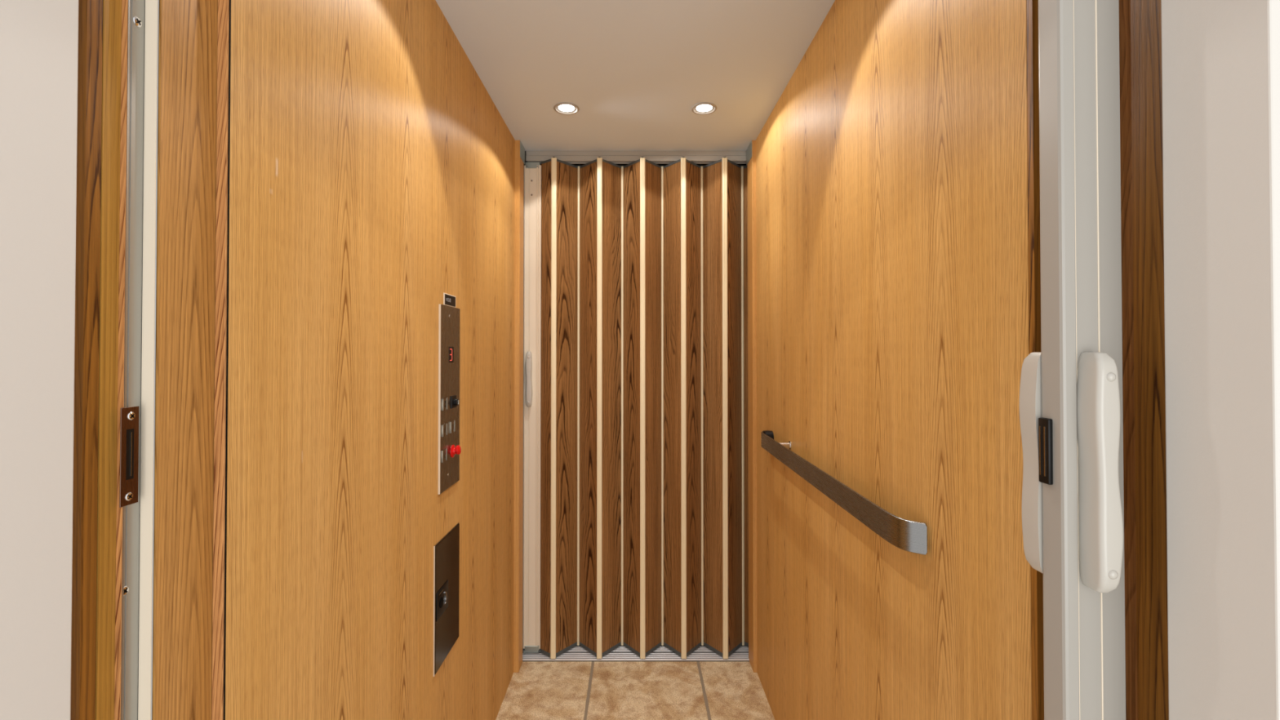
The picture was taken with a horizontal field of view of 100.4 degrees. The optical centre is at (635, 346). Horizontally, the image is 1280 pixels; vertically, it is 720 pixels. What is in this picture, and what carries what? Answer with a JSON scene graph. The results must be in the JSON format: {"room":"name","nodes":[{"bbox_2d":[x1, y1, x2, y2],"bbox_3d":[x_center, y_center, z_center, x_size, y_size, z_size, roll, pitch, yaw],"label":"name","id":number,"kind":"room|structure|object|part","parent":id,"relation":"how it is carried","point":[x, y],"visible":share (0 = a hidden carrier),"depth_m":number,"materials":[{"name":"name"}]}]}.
{"room":"elevator interior","nodes":[
{"label":"elevator interior","id":0,"kind":"room"},
{"bbox_2d":[152,0,524,719],"bbox_3d":[-0.506,0.148,1.516,0.047,2.320,1.924,0,-1,0],"label":"wall","id":1,"kind":"structure","parent":0,"point":[372,164],"depth_m":0.85,"materials":[{"name":"brown wood"}]},
{"bbox_2d":[119,0,159,719],"bbox_3d":[-0.507,0.178,0.538,0.017,2.200,0.032,0,-1,0],"label":"channel","id":2,"kind":"object","parent":1,"relation":"attached to","point":[137,416],"visible":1,"depth_m":0.55,"materials":[{"name":"metal"}]},
{"bbox_2d":[114,0,128,719],"bbox_3d":[-0.526,0.128,0.527,0.039,2.300,0.001,0,-1,0],"label":"door frame","id":3,"kind":"structure","parent":2,"relation":"attached to","point":[124,2],"depth_m":0.53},
{"bbox_3d":[-0.505,0.110,0.532,0.001,0.098,0.019,0,-1,0],"label":"strike plate","id":4,"kind":"part","parent":2,"relation":"part of","materials":[{"name":"metal"}]},
{"bbox_2d":[211,0,229,719],"bbox_3d":[-0.490,0.208,0.629,0.012,2.142,0.003,0,-1,0],"label":"strip","id":5,"kind":"object","parent":1,"relation":"attached to","point":[223,36],"visible":1,"depth_m":0.63,"materials":[{"name":"brown wood"}]},
{"bbox_2d":[223,0,231,719],"bbox_3d":[-0.484,0.208,0.630,0.002,2.142,0.001,0,-1,0],"label":"joint","id":6,"kind":"object","parent":1,"relation":"attached to","point":[229,42],"visible":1,"depth_m":0.63,"materials":[{"name":"brown wood"}]},
{"bbox_2d":[433,522,459,676],"bbox_3d":[-0.479,0.635,1.364,0.008,0.310,0.178,0,-1,0],"label":"box","id":7,"kind":"object","parent":1,"relation":"attached to","point":[446,550],"visible":1,"depth_m":1.34,"materials":[{"name":"metal"}]},
{"bbox_2d":[438,303,461,494],"bbox_3d":[-0.470,0.130,1.379,0.025,0.466,0.144,0,-1,0],"label":"control panel","id":8,"kind":"object","parent":1,"relation":"attached to","point":[449,447],"visible":1,"depth_m":1.36,"materials":[{"name":"metal"}]},
{"bbox_2d":[443,293,455,307],"bbox_3d":[-0.481,-0.119,1.385,0.003,0.031,0.087,0,-1,0],"label":"name plate","id":9,"kind":"object","parent":8,"relation":"attached to","point":[448,300],"visible":1,"depth_m":1.38,"materials":[{"name":"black metal"}]},
{"bbox_2d":[450,395,459,408],"bbox_3d":[-0.471,0.146,1.399,0.016,0.032,0.036,0,-1,0],"label":"switch","id":10,"kind":"object","parent":8,"relation":"attached to","point":[455,402],"depth_m":1.39,"materials":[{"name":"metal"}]},
{"bbox_2d":[450,444,461,457],"bbox_3d":[-0.468,0.274,1.395,0.020,0.033,0.033,0,-1,0],"label":"switch","id":11,"kind":"object","parent":8,"relation":"attached to","point":[455,449],"depth_m":1.39,"materials":[{"name":"red plastic"}]},
{"bbox_2d":[495,661,774,719],"bbox_3d":[-0.123,1.289,1.359,1.616,0.004,1.667,0,-1,0],"label":"floor tiles","id":12,"kind":"structure","parent":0,"point":[540,690],"depth_m":2.00,"materials":[{"name":"tile"}]},
{"bbox_2d":[513,140,524,672],"bbox_3d":[-0.497,0.234,2.166,0.067,2.122,0.076,0,-1,0],"label":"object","id":13,"kind":"object","parent":12,"relation":"on","point":[519,165],"visible":0.48,"depth_m":2.13,"materials":[{"name":"brown wood"}]},
{"bbox_2d":[747,140,756,672],"bbox_3d":[0.499,0.234,2.174,0.061,2.122,0.092,0,-1,0],"label":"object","id":14,"kind":"object","parent":12,"relation":"on","point":[752,373],"visible":0.48,"depth_m":2.14,"materials":[{"name":"brown wood"}]},
{"bbox_2d":[435,0,835,151],"bbox_3d":[0.000,-0.865,1.429,1.026,0.060,1.650,0,-1,0],"label":"ceiling","id":15,"kind":"structure","parent":0,"point":[635,72],"depth_m":1.56,"materials":[{"name":"paint"}]},
{"bbox_2d":[520,140,524,164],"bbox_3d":[-0.463,-0.793,2.186,0.001,0.065,0.090,0,-1,0],"label":"metal plate","id":16,"kind":"object","parent":15,"relation":"attached to","point":[522,148],"visible":1,"depth_m":2.17,"materials":[{"name":"metal"}]},
{"bbox_2d":[553,102,579,115],"bbox_3d":[-0.240,-0.830,1.859,0.089,0.009,0.089,0,-1,0],"label":"recessed light","id":17,"kind":"object","parent":15,"relation":"in","point":[564,108],"visible":1,"depth_m":1.86,"materials":[{"name":"white glass"}]},
{"bbox_2d":[525,151,746,164],"bbox_3d":[0.049,-0.804,2.272,1.022,0.043,0.039,0,-1,0],"label":"track","id":18,"kind":"object","parent":15,"relation":"attached to","point":[570,157],"visible":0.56,"depth_m":2.25,"materials":[{"name":"white metal"}]},
{"bbox_2d":[522,156,748,658],"bbox_3d":[0.044,0.250,2.262,1.033,2.076,0.120,0,-1,0],"label":"gate","id":19,"kind":"object","parent":18,"relation":"hanging from","point":[636,484],"visible":0.99,"depth_m":2.25,"materials":[{"name":"brown wood"}]},
{"bbox_3d":[-0.446,0.139,2.236,0.025,0.233,0.027,0,-1,0],"label":"handle","id":20,"kind":"part","parent":19,"relation":"part of","materials":[{"name":"white plastic"}]},
{"bbox_3d":[-0.435,0.251,2.260,0.074,2.032,0.035,0,-1,0],"label":"lead post","id":21,"kind":"part","parent":19,"relation":"part of","materials":[{"name":"beige metal"}]},
{"bbox_3d":[-0.369,0.249,2.232,0.067,2.042,0.007,0,-1,37],"label":"panel","id":22,"kind":"part","parent":19,"relation":"part of","materials":[{"name":"brown wood"}]},
{"bbox_3d":[-0.292,0.249,2.262,0.007,2.042,0.133,-1,-1,41],"label":"panel","id":23,"kind":"part","parent":19,"relation":"part of","materials":[{"name":"brown wood"}]},
{"bbox_3d":[-0.197,0.249,2.262,0.007,2.042,0.136,1,-1,-42],"label":"panel","id":24,"kind":"part","parent":19,"relation":"part of","materials":[{"name":"brown wood"}]},
{"bbox_3d":[-0.102,0.249,2.262,0.007,2.042,0.132,-1,-1,41],"label":"panel","id":25,"kind":"part","parent":19,"relation":"part of","materials":[{"name":"brown wood"}]},
{"bbox_3d":[-0.013,0.249,2.262,0.007,2.042,0.129,1,-1,-39],"label":"panel","id":26,"kind":"part","parent":19,"relation":"part of","materials":[{"name":"brown wood"}]},
{"bbox_3d":[0.074,0.249,2.262,0.007,2.042,0.129,-1,-1,39],"label":"panel","id":27,"kind":"part","parent":19,"relation":"part of","materials":[{"name":"brown wood"}]},
{"bbox_3d":[0.158,0.249,2.262,0.007,2.042,0.127,0,-1,-38],"label":"panel","id":28,"kind":"part","parent":19,"relation":"part of","materials":[{"name":"brown wood"}]},
{"bbox_3d":[0.244,0.249,2.262,0.007,2.042,0.130,-1,-1,40],"label":"panel","id":29,"kind":"part","parent":19,"relation":"part of","materials":[{"name":"brown wood"}]},
{"bbox_3d":[0.330,0.249,2.262,0.007,2.042,0.127,0,-1,-38],"label":"panel","id":30,"kind":"part","parent":19,"relation":"part of","materials":[{"name":"brown wood"}]},
{"bbox_3d":[0.418,0.249,2.262,0.007,2.042,0.132,-1,-1,41],"label":"panel","id":31,"kind":"part","parent":19,"relation":"part of","materials":[{"name":"brown wood"}]},
{"bbox_3d":[0.512,0.249,2.272,0.121,2.042,0.007,-1,-1,42],"label":"panel","id":32,"kind":"part","parent":19,"relation":"part of","materials":[{"name":"brown wood"}]},
{"bbox_2d":[691,102,716,115],"bbox_3d":[0.240,-0.830,1.859,0.089,0.009,0.089,0,-1,0],"label":"recessed light","id":33,"kind":"object","parent":15,"relation":"in","point":[705,108],"visible":1,"depth_m":1.86,"materials":[{"name":"white glass"}]},
{"bbox_2d":[746,141,751,165],"bbox_3d":[0.468,-0.793,2.194,0.001,0.065,0.106,0,-1,0],"label":"metal plate","id":34,"kind":"object","parent":15,"relation":"attached to","point":[748,152],"visible":1,"depth_m":2.19,"materials":[{"name":"metal"}]},
{"bbox_2d":[524,151,747,165],"bbox_3d":[0.000,-0.847,2.394,1.500,0.055,0.190,0,-1,0],"label":"wall","id":35,"kind":"structure","parent":0,"point":[525,151],"depth_m":2.40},
{"bbox_2d":[0,0,1279,719],"bbox_3d":[0.000,0.127,0.457,1.600,2.300,0.093,0,-1,0],"label":"wall","id":36,"kind":"structure","parent":0,"point":[1220,59],"depth_m":0.45,"materials":[{"name":"white paint"}]},
{"bbox_2d":[70,0,102,719],"bbox_3d":[-0.528,0.127,0.500,0.033,2.300,0.014,0,-1,0],"label":"door frame","id":37,"kind":"structure","parent":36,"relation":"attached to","point":[83,637],"depth_m":0.50,"materials":[{"name":"brown wood"}]},
{"bbox_2d":[1130,0,1168,719],"bbox_3d":[0.568,0.128,0.527,0.104,2.300,0.047,0,-1,0],"label":"door frame","id":38,"kind":"structure","parent":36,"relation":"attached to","point":[1151,547],"depth_m":0.53,"materials":[{"name":"brown wood"}]},
{"bbox_2d":[583,661,711,719],"bbox_3d":[0.000,1.298,-0.014,1.900,0.049,5.200,0,-1,0],"label":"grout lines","id":39,"kind":"structure","parent":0,"point":[587,702],"depth_m":2.00,"materials":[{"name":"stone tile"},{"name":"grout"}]},
{"bbox_2d":[522,644,749,661],"bbox_3d":[0.050,1.294,2.258,1.100,0.012,0.128,0,-1,0],"label":"track","id":40,"kind":"object","parent":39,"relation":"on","point":[577,653],"visible":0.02,"depth_m":2.22,"materials":[{"name":"metal"}]},
{"bbox_3d":[0.050,1.292,2.273,1.100,0.007,0.007,0,-1,0],"label":"rail","id":41,"kind":"part","parent":40,"relation":"part of","materials":[{"name":"metal"}]},
{"bbox_3d":[0.050,1.292,2.260,1.100,0.007,0.007,0,-1,0],"label":"rail","id":42,"kind":"part","parent":40,"relation":"part of","materials":[{"name":"metal"}]},
{"bbox_3d":[0.050,1.292,2.239,1.100,0.007,0.007,0,-1,0],"label":"rail","id":43,"kind":"part","parent":40,"relation":"part of","materials":[{"name":"metal"}]},
{"bbox_3d":[0.050,1.292,2.225,1.100,0.007,0.007,0,-1,0],"label":"rail","id":44,"kind":"part","parent":40,"relation":"part of","materials":[{"name":"metal"}]},
{"bbox_3d":[0.050,1.291,2.211,1.100,0.007,0.007,0,-1,0],"label":"rail","id":45,"kind":"part","parent":40,"relation":"part of","materials":[{"name":"metal"}]},
{"bbox_3d":[0.050,1.291,2.197,1.100,0.007,0.007,0,-1,0],"label":"rail","id":46,"kind":"part","parent":40,"relation":"part of","materials":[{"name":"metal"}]},
{"bbox_3d":[0.050,1.292,2.287,1.100,0.007,0.007,0,-1,0],"label":"rail","id":47,"kind":"part","parent":40,"relation":"part of","materials":[{"name":"metal"}]},
{"bbox_2d":[755,0,1031,719],"bbox_3d":[0.492,0.216,1.390,0.018,2.142,1.475,0,-1,0],"label":"wall","id":48,"kind":"structure","parent":0,"point":[892,248],"depth_m":0.99,"materials":[{"name":"brown wood"}]},
{"bbox_2d":[760,430,927,555],"bbox_3d":[0.462,0.320,1.393,0.043,0.055,1.044,0,-1,0],"label":"handrail","id":49,"kind":"object","parent":48,"relation":"attached to","point":[908,535],"visible":1,"depth_m":1.06,"materials":[{"name":"metal"}]},
{"bbox_2d":[1026,0,1044,719],"bbox_3d":[0.498,0.208,0.648,0.029,2.142,0.010,0,-1,0],"label":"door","id":50,"kind":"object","parent":48,"relation":"attached to","point":[1032,6],"depth_m":0.65,"materials":[{"name":"brown wood"}]},
{"bbox_3d":[0.000,1.261,-1.047,1.900,0.008,3.133,0,-1,0],"label":"floor","id":51,"kind":"structure","parent":0,"visible":0},
{"bbox_2d":[94,0,121,719],"bbox_3d":[-0.528,0.128,0.517,0.034,2.300,0.018,0,-1,0],"label":"door frame","id":52,"kind":"structure","parent":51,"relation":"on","point":[112,9],"depth_m":0.52,"materials":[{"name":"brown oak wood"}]},
{"bbox_3d":[0.000,-0.933,0.588,1.240,0.178,0.044,0,-1,0],"label":"wall header","id":53,"kind":"structure","parent":0,"visible":0},
{"bbox_3d":[0.052,-0.890,0.558,1.097,0.025,0.015,0,-1,0],"label":"track","id":54,"kind":"object","parent":53,"relation":"attached to","visible":0},
{"bbox_2d":[1018,0,1137,719],"bbox_3d":[0.513,0.197,0.575,0.190,2.138,0.089,0,-1,-21],"label":"gate","id":55,"kind":"object","parent":54,"relation":"hanging from","point":[1077,400],"visible":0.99,"depth_m":0.54,"materials":[{"name":"white metal"}]},
{"bbox_3d":[0.434,0.123,0.575,0.025,0.234,0.027,0,-1,0],"label":"handle","id":56,"kind":"part","parent":55,"relation":"part of","materials":[{"name":"white plastic"}]},
{"bbox_3d":[0.455,0.123,0.522,0.025,0.234,0.027,0,-1,0],"label":"handle","id":57,"kind":"part","parent":55,"relation":"part of","materials":[{"name":"white plastic"}]},
{"bbox_3d":[0.555,0.220,0.602,0.007,2.064,0.060,0,-1,-9],"label":"panel","id":58,"kind":"part","parent":55,"relation":"part of","materials":[{"name":"white metal"}]}
]}

